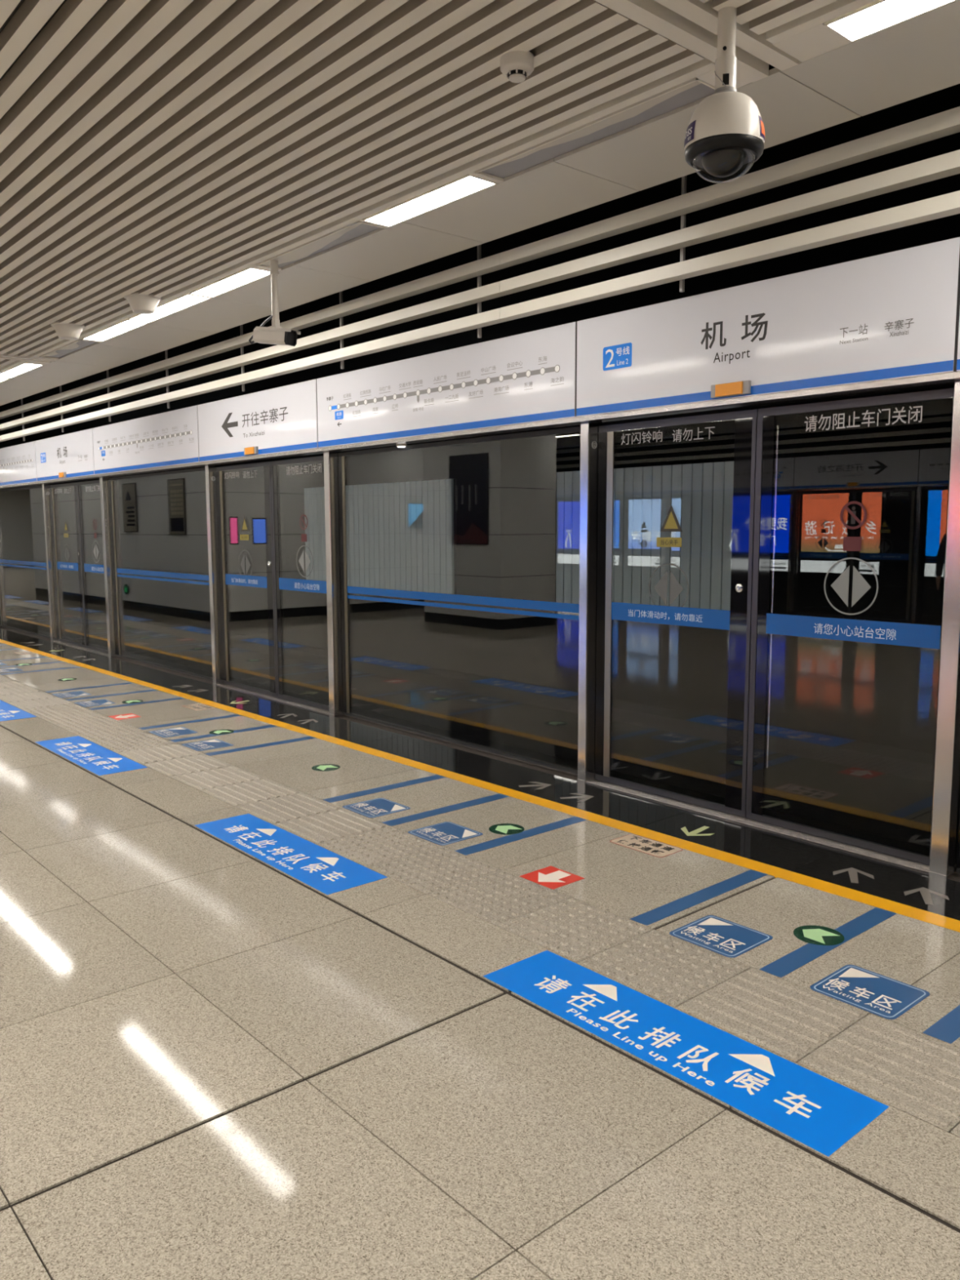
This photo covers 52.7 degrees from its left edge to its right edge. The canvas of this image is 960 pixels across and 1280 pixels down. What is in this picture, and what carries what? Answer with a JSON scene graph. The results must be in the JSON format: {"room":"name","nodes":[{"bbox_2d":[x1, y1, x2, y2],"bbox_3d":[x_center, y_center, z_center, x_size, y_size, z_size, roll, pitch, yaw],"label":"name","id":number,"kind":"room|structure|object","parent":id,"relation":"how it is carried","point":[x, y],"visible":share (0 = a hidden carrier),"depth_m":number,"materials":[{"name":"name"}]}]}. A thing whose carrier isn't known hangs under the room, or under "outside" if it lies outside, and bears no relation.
{"room":"railway station","nodes":[
{"label":"railway station","id":0,"kind":"room"},
{"bbox_2d":[2,622,928,856],"bbox_3d":[-7.050,0.313,17.881,3.750,1.000,52.000,-6,9,-41],"label":"track bed","id":1,"kind":"object","parent":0,"point":[852,833],"depth_m":11.21,"materials":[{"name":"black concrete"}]},
{"bbox_2d":[0,398,952,848],"bbox_3d":[-5.795,-2.053,18.714,0.200,5.500,52.000,-6,9,-41],"label":"wall","id":2,"kind":"structure","parent":0,"point":[852,724],"depth_m":10.99,"materials":[{"name":"black"}]},
{"bbox_2d":[303,461,733,613],"bbox_3d":[-0.131,-1.230,12.061,0.070,1.560,7.750,-6,9,-41],"label":"cladding","id":3,"kind":"object","parent":2,"relation":"attached to","point":[401,535],"visible":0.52,"depth_m":10.64,"materials":[{"name":"grey metal"}]},
{"bbox_2d":[0,624,959,1279],"bbox_3d":[-12.610,0.258,12.871,11.260,0.306,52.190,-6,9,-41],"label":"floor","id":4,"kind":"structure","parent":0,"point":[216,1063],"depth_m":3.02,"materials":[{"name":"grey tile"}]},
{"bbox_2d":[0,667,22,672],"bbox_3d":[-5.230,0.334,10.709,0.280,0.001,0.296,-6,9,-41],"label":"sticker","id":5,"kind":"object","parent":4,"relation":"on","point":[10,669],"visible":1,"depth_m":10.74,"materials":[{"name":"blue"}]},
{"bbox_2d":[0,700,35,721],"bbox_3d":[-4.225,0.594,8.436,0.314,0.001,1.296,-6,9,-41],"label":"banner","id":6,"kind":"object","parent":4,"relation":"on","point":[7,712],"visible":1,"depth_m":8.21,"materials":[{"name":"blue"}]},
{"bbox_2d":[0,484,50,639],"bbox_3d":[-6.774,-1.168,14.376,0.036,2.150,2.737,-6,9,-41],"label":"screen","id":7,"kind":"object","parent":4,"relation":"on","point":[2,561],"visible":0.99,"depth_m":14.40,"materials":[{"name":"black glass"}]},
{"bbox_2d":[0,666,80,675],"bbox_3d":[-4.829,0.336,10.680,0.845,0.001,0.086,-6,9,-41],"label":"queue stripe","id":8,"kind":"object","parent":4,"relation":"on","point":[77,666],"visible":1,"depth_m":10.67,"materials":[{"name":"blue"}]},
{"bbox_2d":[42,484,58,641],"bbox_3d":[-5.876,-1.049,13.303,0.124,2.155,0.069,-6,9,-41],"label":"steel post","id":9,"kind":"object","parent":4,"relation":"on","point":[46,487],"visible":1,"depth_m":13.26,"materials":[{"name":"silver"}]},
{"bbox_2d":[51,690,91,697],"bbox_3d":[-3.847,0.512,9.132,0.280,0.001,0.296,-6,9,-41],"label":"sticker","id":10,"kind":"object","parent":4,"relation":"on","point":[79,693],"visible":1,"depth_m":9.13,"materials":[{"name":"blue"}]},
{"bbox_2d":[50,480,108,656],"bbox_3d":[-5.174,-0.950,12.493,0.102,2.141,2.079,-6,9,-41],"label":"screen door","id":11,"kind":"structure","parent":4,"relation":"on","point":[81,566],"depth_m":12.53,"materials":[{"name":"grey"}]},
{"bbox_2d":[44,682,133,693],"bbox_3d":[-3.828,0.465,9.538,0.845,0.001,0.086,-6,9,-41],"label":"queue stripe","id":12,"kind":"object","parent":4,"relation":"on","point":[125,682],"visible":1,"depth_m":9.51,"materials":[{"name":"blue"}]},
{"bbox_2d":[35,735,146,775],"bbox_3d":[-2.714,0.789,6.713,0.314,0.001,1.296,-6,9,-41],"label":"banner","id":13,"kind":"object","parent":4,"relation":"on","point":[99,760],"visible":1,"depth_m":6.66,"materials":[{"name":"blue"}]},
{"bbox_2d":[74,698,115,706],"bbox_3d":[-3.446,0.564,8.675,0.280,0.001,0.296,-6,9,-41],"label":"sticker","id":14,"kind":"object","parent":4,"relation":"on","point":[97,702],"visible":1,"depth_m":8.66,"materials":[{"name":"blue"}]},
{"bbox_2d":[99,477,117,657],"bbox_3d":[-4.458,-0.866,11.686,0.124,2.155,0.082,-6,9,-41],"label":"steel post","id":15,"kind":"object","parent":4,"relation":"on","point":[104,482],"visible":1,"depth_m":11.64,"materials":[{"name":"silver"}]},
{"bbox_2d":[66,688,158,701],"bbox_3d":[-3.443,0.515,9.099,0.845,0.001,0.086,-6,9,-41],"label":"queue stripe","id":16,"kind":"object","parent":4,"relation":"on","point":[117,694],"visible":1,"depth_m":9.08,"materials":[{"name":"blue"}]},
{"bbox_2d":[107,713,140,719],"bbox_3d":[-2.949,0.635,8.045,0.200,0.001,0.212,-6,9,-41],"label":"sticker","id":17,"kind":"object","parent":4,"relation":"on","point":[126,716],"visible":1,"depth_m":8.05,"materials":[{"name":"red"}]},
{"bbox_2d":[88,697,185,710],"bbox_3d":[-3.046,0.566,8.646,0.845,0.001,0.086,-6,9,-41],"label":"queue stripe","id":18,"kind":"object","parent":4,"relation":"on","point":[179,698],"visible":1,"depth_m":8.62,"materials":[{"name":"blue"}]},
{"bbox_2d":[109,467,213,681],"bbox_3d":[-3.506,-0.747,10.649,0.036,2.150,2.737,-6,9,-41],"label":"screen","id":19,"kind":"object","parent":4,"relation":"on","point":[172,575],"visible":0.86,"depth_m":10.97,"materials":[{"name":"black glass"}]},
{"bbox_2d":[148,726,197,737],"bbox_3d":[-2.350,0.705,7.426,0.280,0.001,0.296,-6,9,-41],"label":"sticker","id":20,"kind":"object","parent":4,"relation":"on","point":[175,731],"visible":1,"depth_m":7.43,"materials":[{"name":"blue"}]},
{"bbox_2d":[139,714,242,729],"bbox_3d":[-2.326,0.659,7.826,0.845,0.001,0.086,-6,9,-41],"label":"queue stripe","id":21,"kind":"object","parent":4,"relation":"on","point":[233,715],"visible":1,"depth_m":7.81,"materials":[{"name":"blue"}]},
{"bbox_2d":[181,702,216,710],"bbox_3d":[-2.457,0.584,8.473,0.183,0.002,0.330,-6,9,-41],"label":"label","id":22,"kind":"object","parent":4,"relation":"on","point":[199,706],"visible":1,"depth_m":8.48,"materials":[{"name":"beige"}]},
{"bbox_2d":[182,738,233,751],"bbox_3d":[-1.961,0.755,6.982,0.280,0.001,0.296,-6,9,-41],"label":"sticker","id":23,"kind":"object","parent":4,"relation":"on","point":[215,743],"visible":1,"depth_m":6.98,"materials":[{"name":"blue"}]},
{"bbox_2d":[204,465,223,684],"bbox_3d":[-2.607,-0.628,9.576,0.124,2.155,0.069,-6,9,-41],"label":"steel post","id":24,"kind":"object","parent":4,"relation":"on","point":[210,470],"visible":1,"depth_m":9.54,"materials":[{"name":"silver"}]},
{"bbox_2d":[208,728,234,734],"bbox_3d":[-1.978,0.704,7.422,0.184,0.002,0.184,-6,9,-41],"label":"disc","id":25,"kind":"object","parent":4,"relation":"on","point":[224,731],"visible":1,"depth_m":7.42,"materials":[{"name":"green"}]},
{"bbox_2d":[170,724,277,742],"bbox_3d":[-1.939,0.709,7.384,0.845,0.001,0.086,-6,9,-41],"label":"queue stripe","id":26,"kind":"object","parent":4,"relation":"on","point":[268,726],"visible":1,"depth_m":7.34,"materials":[{"name":"blue"}]},
{"bbox_2d":[204,736,315,755],"bbox_3d":[-1.561,0.757,6.953,0.845,0.001,0.086,-6,9,-41],"label":"queue stripe","id":27,"kind":"object","parent":4,"relation":"on","point":[307,737],"visible":1,"depth_m":6.95,"materials":[{"name":"blue"}]},
{"bbox_2d":[216,455,328,715],"bbox_3d":[-1.905,-0.528,8.767,0.102,2.141,2.079,-6,9,-41],"label":"screen door","id":28,"kind":"structure","parent":4,"relation":"on","point":[273,582],"depth_m":8.79,"materials":[{"name":"grey"}]},
{"bbox_2d":[195,813,387,894],"bbox_3d":[-0.956,1.016,4.709,0.314,0.001,1.296,-6,9,-41],"label":"sign","id":29,"kind":"object","parent":4,"relation":"on","point":[322,869],"visible":1,"depth_m":4.62,"materials":[{"name":"blue plastic"}]},
{"bbox_2d":[311,764,340,771],"bbox_3d":[-1.002,0.830,6.310,0.184,0.002,0.184,-6,9,-41],"label":"disc","id":30,"kind":"object","parent":4,"relation":"on","point":[322,767],"visible":1,"depth_m":6.30,"materials":[{"name":"green"}]},
{"bbox_2d":[323,451,342,716],"bbox_3d":[-1.189,-0.445,7.959,0.124,2.155,0.082,-6,9,-41],"label":"steel post","id":31,"kind":"object","parent":4,"relation":"on","point":[331,511],"visible":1,"depth_m":7.92,"materials":[{"name":"white"}]},
{"bbox_2d":[342,797,410,817],"bbox_3d":[-0.578,0.933,5.405,0.280,0.001,0.296,-6,9,-41],"label":"sticker","id":32,"kind":"object","parent":4,"relation":"on","point":[380,806],"visible":1,"depth_m":5.40,"materials":[{"name":"blue"}]},
{"bbox_2d":[322,774,444,802],"bbox_3d":[-0.559,0.886,5.811,0.845,0.001,0.086,-6,9,-41],"label":"queue stripe","id":33,"kind":"object","parent":4,"relation":"on","point":[348,796],"visible":1,"depth_m":5.79,"materials":[{"name":"blue"}]},
{"bbox_2d":[381,793,509,826],"bbox_3d":[-0.174,0.936,5.372,0.845,0.001,0.086,-6,9,-41],"label":"queue stripe","id":34,"kind":"object","parent":4,"relation":"on","point":[482,800],"visible":1,"depth_m":5.35,"materials":[{"name":"blue"}]},
{"bbox_2d":[408,821,483,845],"bbox_3d":[-0.177,0.985,4.949,0.280,0.001,0.296,-6,9,-41],"label":"sticker","id":35,"kind":"object","parent":4,"relation":"on","point":[446,833],"visible":1,"depth_m":4.95,"materials":[{"name":"blue"}]},
{"bbox_2d":[337,426,580,776],"bbox_3d":[-0.237,-0.326,6.922,0.036,2.150,2.737,-6,9,-41],"label":"screen","id":36,"kind":"object","parent":4,"relation":"on","point":[344,588],"visible":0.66,"depth_m":7.05,"materials":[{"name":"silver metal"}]},
{"bbox_2d":[0,639,959,932],"bbox_3d":[-8.969,-0.279,16.131,0.108,0.007,52.000,-6,9,-41],"label":"yellow line","id":37,"kind":"object","parent":4,"relation":"on","point":[953,924],"visible":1,"depth_m":5.14,"materials":[{"name":"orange paint"}]},
{"bbox_2d":[488,823,524,835],"bbox_3d":[0.138,0.976,5.010,0.184,0.002,0.184,-6,9,-41],"label":"disc","id":38,"kind":"object","parent":4,"relation":"on","point":[500,828],"visible":1,"depth_m":5.01,"materials":[{"name":"green"}]},
{"bbox_2d":[454,816,586,855],"bbox_3d":[0.223,0.987,4.919,0.845,0.001,0.086,-6,9,-41],"label":"queue stripe","id":39,"kind":"object","parent":4,"relation":"on","point":[512,837],"visible":1,"depth_m":4.89,"materials":[{"name":"blue"}]},
{"bbox_2d":[518,782,551,789],"bbox_3d":[0.328,0.878,5.853,0.155,0.001,0.155,4,8,34],"label":"edge arrow","id":40,"kind":"object","parent":4,"relation":"on","point":[544,785],"visible":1,"depth_m":5.85,"materials":[{"name":"grey"}]},
{"bbox_2d":[519,866,584,889],"bbox_3d":[0.320,1.056,4.318,0.200,0.001,0.212,-6,9,-41],"label":"sticker","id":41,"kind":"object","parent":4,"relation":"on","point":[550,877],"visible":1,"depth_m":4.32,"materials":[{"name":"red"}]},
{"bbox_2d":[560,793,593,801],"bbox_3d":[0.555,0.907,5.594,0.155,0.001,0.155,4,8,34],"label":"edge arrow","id":42,"kind":"object","parent":4,"relation":"on","point":[588,797],"visible":1,"depth_m":5.59,"materials":[{"name":"grey"}]},
{"bbox_2d":[577,422,601,782],"bbox_3d":[0.661,-0.207,5.849,0.124,2.155,0.069,-6,9,-41],"label":"steel post","id":43,"kind":"object","parent":4,"relation":"on","point":[588,431],"visible":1,"depth_m":5.81,"materials":[{"name":"white metal"}]},
{"bbox_2d":[609,834,682,857],"bbox_3d":[0.811,1.005,4.746,0.183,0.002,0.330,-6,9,-41],"label":"label","id":44,"kind":"object","parent":4,"relation":"on","point":[650,846],"visible":1,"depth_m":4.74,"materials":[{"name":"brown"}]},
{"bbox_2d":[483,950,888,1156],"bbox_3d":[0.555,1.210,2.986,0.314,0.001,1.296,-6,9,-41],"label":"sign","id":45,"kind":"object","parent":4,"relation":"on","point":[822,1113],"visible":1,"depth_m":2.87,"materials":[{"name":"blue plastic"}]},
{"bbox_2d":[680,826,714,835],"bbox_3d":[1.115,0.978,4.970,0.155,0.001,0.155,0,7,-1],"label":"edge arrow","id":46,"kind":"object","parent":4,"relation":"on","point":[684,829],"visible":1,"depth_m":4.95,"materials":[{"name":"green"}]},
{"bbox_2d":[630,869,767,925],"bbox_3d":[0.942,1.080,4.099,0.845,0.001,0.086,-6,9,-41],"label":"queue stripe","id":47,"kind":"object","parent":4,"relation":"on","point":[656,914],"visible":1,"depth_m":4.07,"materials":[{"name":"blue"}]},
{"bbox_2d":[669,915,773,957],"bbox_3d":[0.919,1.126,3.699,0.280,0.001,0.296,-6,9,-41],"label":"sticker","id":48,"kind":"object","parent":4,"relation":"on","point":[726,938],"visible":1,"depth_m":3.69,"materials":[{"name":"blue"}]},
{"bbox_2d":[586,387,954,873],"bbox_3d":[1.364,-0.107,5.040,0.102,2.141,2.079,-6,9,-41],"label":"screen door","id":49,"kind":"structure","parent":4,"relation":"on","point":[748,620],"depth_m":5.04,"materials":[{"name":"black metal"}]},
{"bbox_2d":[793,924,844,945],"bbox_3d":[1.291,1.125,3.695,0.184,0.002,0.184,-6,9,-41],"label":"disc","id":50,"kind":"object","parent":4,"relation":"on","point":[811,934],"visible":1,"depth_m":3.69,"materials":[{"name":"green"}]},
{"bbox_2d":[759,906,896,977],"bbox_3d":[1.330,1.130,3.657,0.845,0.001,0.086,-6,9,-41],"label":"queue stripe","id":51,"kind":"object","parent":4,"relation":"on","point":[782,966],"visible":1,"depth_m":3.59,"materials":[{"name":"blue"}]},
{"bbox_2d":[832,867,874,883],"bbox_3d":[1.668,1.051,4.326,0.155,0.001,0.155,-3,7,-26],"label":"edge arrow","id":52,"kind":"object","parent":4,"relation":"on","point":[852,872],"visible":1,"depth_m":4.35,"materials":[{"name":"grey"}]},
{"bbox_2d":[809,964,929,1019],"bbox_3d":[1.308,1.176,3.256,0.280,0.001,0.296,-6,9,-41],"label":"sticker","id":53,"kind":"object","parent":4,"relation":"on","point":[882,996],"visible":1,"depth_m":3.25,"materials":[{"name":"blue"}]},
{"bbox_2d":[903,887,949,905],"bbox_3d":[1.881,1.078,4.082,0.155,0.001,0.155,-3,7,-26],"label":"edge arrow","id":54,"kind":"object","parent":4,"relation":"on","point":[925,892],"visible":1,"depth_m":4.10,"materials":[{"name":"grey"}]},
{"bbox_2d":[922,1004,959,1044],"bbox_3d":[1.708,1.179,3.226,0.845,0.001,0.086,-6,9,-41],"label":"queue stripe","id":55,"kind":"object","parent":4,"relation":"on","point":[947,1028],"visible":1,"depth_m":3.01,"materials":[{"name":"blue"}]},
{"bbox_2d":[928,381,959,878],"bbox_3d":[2.079,-0.024,4.232,0.124,2.155,0.082,-6,9,-41],"label":"steel post","id":56,"kind":"object","parent":4,"relation":"on","point":[946,795],"visible":1,"depth_m":4.22,"materials":[{"name":"white metal"}]},
{"bbox_2d":[955,812,959,875],"bbox_3d":[3.032,0.096,3.195,0.036,2.150,2.737,-6,9,-41],"label":"screen","id":57,"kind":"object","parent":4,"relation":"on","point":[957,872],"visible":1,"depth_m":4.32,"materials":[{"name":"black glass"}]},
{"bbox_2d":[0,0,959,405],"bbox_3d":[-12.684,-3.122,12.551,10.060,0.104,52.000,-6,9,-41],"label":"ceiling","id":58,"kind":"structure","parent":0,"point":[169,150],"depth_m":3.98,"materials":[{"name":"grey metal"}]},
{"bbox_2d":[0,363,43,377],"bbox_3d":[-4.858,-2.848,10.182,0.177,0.048,1.120,-6,9,-41],"label":"ceiling lamp","id":59,"kind":"object","parent":58,"relation":"attached to","point":[22,368],"visible":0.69,"depth_m":10.16,"materials":[{"name":"white paint"}]},
{"bbox_2d":[50,321,85,340],"bbox_3d":[-3.380,-2.534,7.963,0.264,0.111,0.264,-6,9,-41],"label":"ceiling speaker","id":60,"kind":"object","parent":58,"relation":"attached to","point":[71,331],"visible":1,"depth_m":7.89,"materials":[{"name":"beige"}]},
{"bbox_2d":[39,339,98,357],"bbox_3d":[-3.816,-2.711,8.995,0.177,0.044,1.150,-6,9,-41],"label":"panel","id":61,"kind":"object","parent":58,"relation":"attached to","point":[79,344],"visible":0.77,"depth_m":8.98,"materials":[{"name":"grey"}]},
{"bbox_2d":[82,320,147,341],"bbox_3d":[-3.080,-2.619,8.155,0.177,0.048,1.010,-6,9,-41],"label":"ceiling lamp","id":62,"kind":"object","parent":58,"relation":"attached to","point":[125,326],"visible":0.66,"depth_m":8.13,"materials":[{"name":"white paint"}]},
{"bbox_2d":[123,292,162,314],"bbox_3d":[-2.433,-2.425,7.003,0.264,0.111,0.264,-6,9,-41],"label":"ceiling speaker","id":63,"kind":"object","parent":58,"relation":"attached to","point":[141,304],"visible":1,"depth_m":6.93,"materials":[{"name":"beige"}]},
{"bbox_2d":[128,293,210,322],"bbox_3d":[-2.368,-2.527,7.343,0.177,0.048,1.100,-6,9,-41],"label":"ceiling lamp","id":64,"kind":"object","parent":58,"relation":"attached to","point":[184,301],"visible":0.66,"depth_m":7.29,"materials":[{"name":"white paint"}]},
{"bbox_2d":[189,266,270,297],"bbox_3d":[-1.691,-2.440,6.571,0.177,0.048,0.900,-6,9,-41],"label":"ceiling lamp","id":65,"kind":"object","parent":58,"relation":"attached to","point":[246,276],"visible":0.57,"depth_m":6.55,"materials":[{"name":"white paint"}]},
{"bbox_2d":[255,221,386,267],"bbox_3d":[-0.968,-2.344,5.747,0.177,0.044,1.160,-6,9,-41],"label":"panel","id":66,"kind":"object","parent":58,"relation":"attached to","point":[357,228],"visible":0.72,"depth_m":5.69,"materials":[{"name":"grey"}]},
{"bbox_2d":[248,259,300,346],"bbox_3d":[-1.310,-2.091,6.048,0.385,0.521,0.100,3,7,26],"label":"camera","id":67,"kind":"object","parent":66,"relation":"attached to","point":[274,335],"visible":1,"depth_m":6.02,"materials":[{"name":"beige"}]},
{"bbox_2d":[362,173,497,226],"bbox_3d":[-0.275,-2.257,4.957,0.177,0.048,0.890,-6,9,-41],"label":"ceiling lamp","id":68,"kind":"object","parent":58,"relation":"attached to","point":[468,184],"visible":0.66,"depth_m":4.93,"materials":[{"name":"white paint"}]},
{"bbox_2d":[500,50,533,83],"bbox_3d":[0.132,-2.032,3.443,0.120,0.080,0.120,-6,9,-41],"label":"smoke detector","id":69,"kind":"object","parent":58,"relation":"attached to","point":[517,66],"visible":1,"depth_m":3.41,"materials":[{"name":"beige"}]},
{"bbox_2d":[506,68,528,80],"bbox_3d":[0.132,-2.007,3.446,0.073,0.014,0.073,3,7,26],"label":"vent","id":70,"kind":"object","parent":69,"relation":"attached to","point":[513,74],"depth_m":3.42,"materials":[{"name":"black"}]},
{"bbox_2d":[475,77,715,178],"bbox_3d":[0.458,-2.160,4.122,0.177,0.044,1.260,-6,9,-41],"label":"panel","id":71,"kind":"object","parent":58,"relation":"attached to","point":[695,89],"visible":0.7,"depth_m":4.04,"materials":[{"name":"grey"}]},
{"bbox_2d":[684,6,764,182],"bbox_3d":[0.798,-1.799,3.153,0.255,0.584,0.255,-5,8,-38],"label":"dome camera","id":72,"kind":"object","parent":58,"relation":"hanging from","point":[725,134],"visible":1,"depth_m":3.10,"materials":[{"name":"beige plastic"}]},
{"bbox_2d":[760,120,764,136],"bbox_3d":[0.908,-1.639,3.110,0.008,0.040,0.047,4,8,29],"label":"print","id":73,"kind":"object","parent":72,"relation":"on","point":[762,131],"depth_m":3.10,"materials":[{"name":"orange"}]},
{"bbox_2d":[824,0,957,43],"bbox_3d":[1.571,-2.019,2.852,0.177,0.048,1.110,-6,9,-41],"label":"ceiling lamp","id":74,"kind":"object","parent":58,"relation":"attached to","point":[876,16],"visible":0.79,"depth_m":3.16,"materials":[{"name":"white paint"}]},
{"bbox_2d":[0,64,959,448],"bbox_3d":[-8.667,-3.692,16.010,2.200,1.600,52.000,-6,9,-41],"label":"bulkhead","id":75,"kind":"object","parent":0,"point":[948,98],"depth_m":6.65,"materials":[{"name":"black"}]},
{"bbox_3d":[-12.741,-4.112,12.389,18.600,0.100,52.000,-6,9,-41],"label":"deck","id":76,"kind":"object","parent":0,"visible":0},
{"bbox_2d":[21,398,25,440],"bbox_3d":[-6.208,-3.434,13.111,0.022,1.460,0.028,-6,9,-41],"label":"rod","id":77,"kind":"object","parent":76,"relation":"hanging from","point":[23,425],"visible":0.09,"depth_m":13.16,"materials":[{"name":"grey metal"}]},
{"bbox_2d":[0,398,49,419],"bbox_3d":[-15.624,-4.315,23.807,0.080,0.066,31.066,-6,9,-41],"label":"ceiling slat","id":78,"kind":"object","parent":77,"relation":"attached to","point":[39,403],"visible":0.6,"depth_m":12.84,"materials":[{"name":"beige"}]},
{"bbox_2d":[0,411,49,431],"bbox_3d":[-15.624,-4.155,23.826,0.080,0.064,31.066,-6,9,-41],"label":"ceiling slat","id":79,"kind":"object","parent":77,"relation":"attached to","point":[42,415],"visible":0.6,"depth_m":12.86,"materials":[{"name":"beige"}]},
{"bbox_2d":[0,423,51,442],"bbox_3d":[-15.623,-4.001,23.844,0.080,0.064,31.066,-6,9,-41],"label":"ceiling slat","id":80,"kind":"object","parent":77,"relation":"attached to","point":[40,428],"visible":0.8,"depth_m":12.90,"materials":[{"name":"beige"}]},
{"bbox_2d":[164,350,169,408],"bbox_3d":[-3.108,-3.035,9.576,0.022,1.460,0.028,-6,9,-41],"label":"rod","id":81,"kind":"object","parent":76,"relation":"hanging from","point":[166,351],"visible":0.09,"depth_m":9.62,"materials":[{"name":"grey metal"}]},
{"bbox_2d":[240,324,244,391],"bbox_3d":[-2.074,-2.901,8.397,0.022,1.460,0.028,-6,9,-41],"label":"rod","id":82,"kind":"object","parent":76,"relation":"hanging from","point":[241,326],"visible":0.09,"depth_m":8.44,"materials":[{"name":"grey metal"}]},
{"bbox_2d":[45,281,509,417],"bbox_3d":[-2.635,-2.481,9.016,0.080,0.064,8.466,-6,9,-41],"label":"ceiling slat","id":83,"kind":"object","parent":82,"relation":"hanging from","point":[489,291],"visible":0.93,"depth_m":7.40,"materials":[{"name":"beige"}]},
{"bbox_2d":[339,290,343,368],"bbox_3d":[-1.041,-2.768,7.219,0.022,1.460,0.028,-6,9,-41],"label":"rod","id":84,"kind":"object","parent":76,"relation":"hanging from","point":[340,292],"visible":0.09,"depth_m":7.26,"materials":[{"name":"grey metal"}]},
{"bbox_2d":[477,244,481,337],"bbox_3d":[-0.007,-2.635,6.040,0.022,1.460,0.028,-6,9,-41],"label":"rod","id":85,"kind":"object","parent":76,"relation":"hanging from","point":[479,249],"visible":0.09,"depth_m":6.08,"materials":[{"name":"grey metal"}]},
{"bbox_2d":[44,253,508,404],"bbox_3d":[-2.635,-2.641,8.997,0.080,0.066,8.466,-6,9,-41],"label":"ceiling slat","id":86,"kind":"object","parent":85,"relation":"attached to","point":[491,264],"visible":0.93,"depth_m":7.24,"materials":[{"name":"beige"}]},
{"bbox_2d":[46,307,507,429],"bbox_3d":[-2.634,-2.327,9.034,0.080,0.064,8.466,-6,9,-41],"label":"ceiling slat","id":87,"kind":"object","parent":85,"relation":"attached to","point":[490,317],"visible":0.93,"depth_m":7.46,"materials":[{"name":"beige"}]},
{"bbox_2d":[679,175,686,292],"bbox_3d":[1.026,-2.502,4.862,0.022,1.460,0.028,-6,9,-41],"label":"rod","id":88,"kind":"object","parent":76,"relation":"hanging from","point":[682,283],"visible":0.1,"depth_m":4.91,"materials":[{"name":"grey metal"}]},
{"bbox_3d":[4.127,-2.102,1.327,0.022,1.460,0.028,-6,9,-41],"label":"rod","id":89,"kind":"object","parent":76,"relation":"hanging from","visible":0},
{"bbox_2d":[499,106,959,266],"bbox_3d":[4.240,-1.755,1.158,0.080,0.066,12.456,-6,9,-41],"label":"ceiling slat","id":90,"kind":"object","parent":89,"relation":"attached to","point":[947,122],"visible":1,"depth_m":4.50,"materials":[{"name":"beige metal"}]},
{"bbox_2d":[499,149,959,293],"bbox_3d":[4.241,-1.595,1.177,0.080,0.064,12.456,-6,9,-41],"label":"ceiling slat","id":91,"kind":"object","parent":89,"relation":"hanging from","point":[945,165],"visible":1,"depth_m":4.51,"materials":[{"name":"beige metal"}]},
{"bbox_2d":[499,190,959,320],"bbox_3d":[4.242,-1.441,1.194,0.080,0.064,12.456,-6,9,-41],"label":"ceiling slat","id":92,"kind":"object","parent":89,"relation":"attached to","point":[948,204],"visible":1,"depth_m":4.53,"materials":[{"name":"beige metal"}]},
{"bbox_3d":[-29.879,-3.541,32.264,18.600,5.500,0.200,-6,9,-41],"label":"wall","id":93,"kind":"structure","parent":0,"visible":0},
{"bbox_2d":[0,440,37,486],"bbox_3d":[-6.893,-2.528,14.133,0.047,0.539,2.820,-6,9,-41],"label":"sign panel","id":94,"kind":"object","parent":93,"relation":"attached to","point":[18,465],"visible":1,"depth_m":13.65,"materials":[{"name":"white"}]},
{"bbox_2d":[35,428,94,481],"bbox_3d":[-5.269,-2.317,12.261,0.075,0.539,2.155,-6,9,-41],"label":"sign panel","id":95,"kind":"object","parent":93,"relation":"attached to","point":[68,455],"visible":1,"depth_m":12.17,"materials":[{"name":"white"}]},
{"bbox_2d":[92,404,199,475],"bbox_3d":[-3.624,-2.107,10.406,0.047,0.539,2.820,-6,9,-41],"label":"sign panel","id":96,"kind":"object","parent":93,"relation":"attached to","point":[168,438],"visible":1,"depth_m":10.23,"materials":[{"name":"white"}]},
{"bbox_2d":[197,378,318,462],"bbox_3d":[-2.000,-1.895,8.534,0.075,0.539,2.155,-6,9,-41],"label":"sign panel","id":97,"kind":"object","parent":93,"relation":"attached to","point":[283,419],"visible":1,"depth_m":8.41,"materials":[{"name":"white plastic"}]},
{"bbox_2d":[316,321,576,448],"bbox_3d":[-0.355,-1.686,6.679,0.047,0.539,2.820,-6,9,-41],"label":"sign panel","id":98,"kind":"object","parent":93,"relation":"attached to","point":[527,377],"visible":0.99,"depth_m":6.42,"materials":[{"name":"white plastic"}]},
{"bbox_2d":[0,371,959,488],"bbox_3d":[-8.600,-2.477,16.206,0.155,0.025,52.000,-6,9,-41],"label":"trim","id":99,"kind":"structure","parent":93,"relation":"attached to","point":[946,378],"depth_m":5.51,"materials":[{"name":"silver metal"}]},
{"bbox_2d":[0,235,959,489],"bbox_3d":[-8.524,-2.790,16.237,0.271,0.645,52.000,-6,9,-41],"label":"trim","id":100,"kind":"structure","parent":93,"relation":"attached to","point":[952,385],"depth_m":5.30,"materials":[{"name":"blue"}]},
{"bbox_2d":[575,236,959,417],"bbox_3d":[1.268,-1.474,4.807,0.075,0.539,2.155,-6,9,-41],"label":"sign panel","id":101,"kind":"object","parent":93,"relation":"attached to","point":[893,315],"visible":1,"depth_m":4.60,"materials":[{"name":"white"}]},
{"bbox_2d":[955,284,959,372],"bbox_3d":[2.913,-1.264,2.953,0.047,0.539,2.820,-6,9,-41],"label":"sign panel","id":102,"kind":"object","parent":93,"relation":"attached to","point":[957,348],"visible":1,"depth_m":4.01,"materials":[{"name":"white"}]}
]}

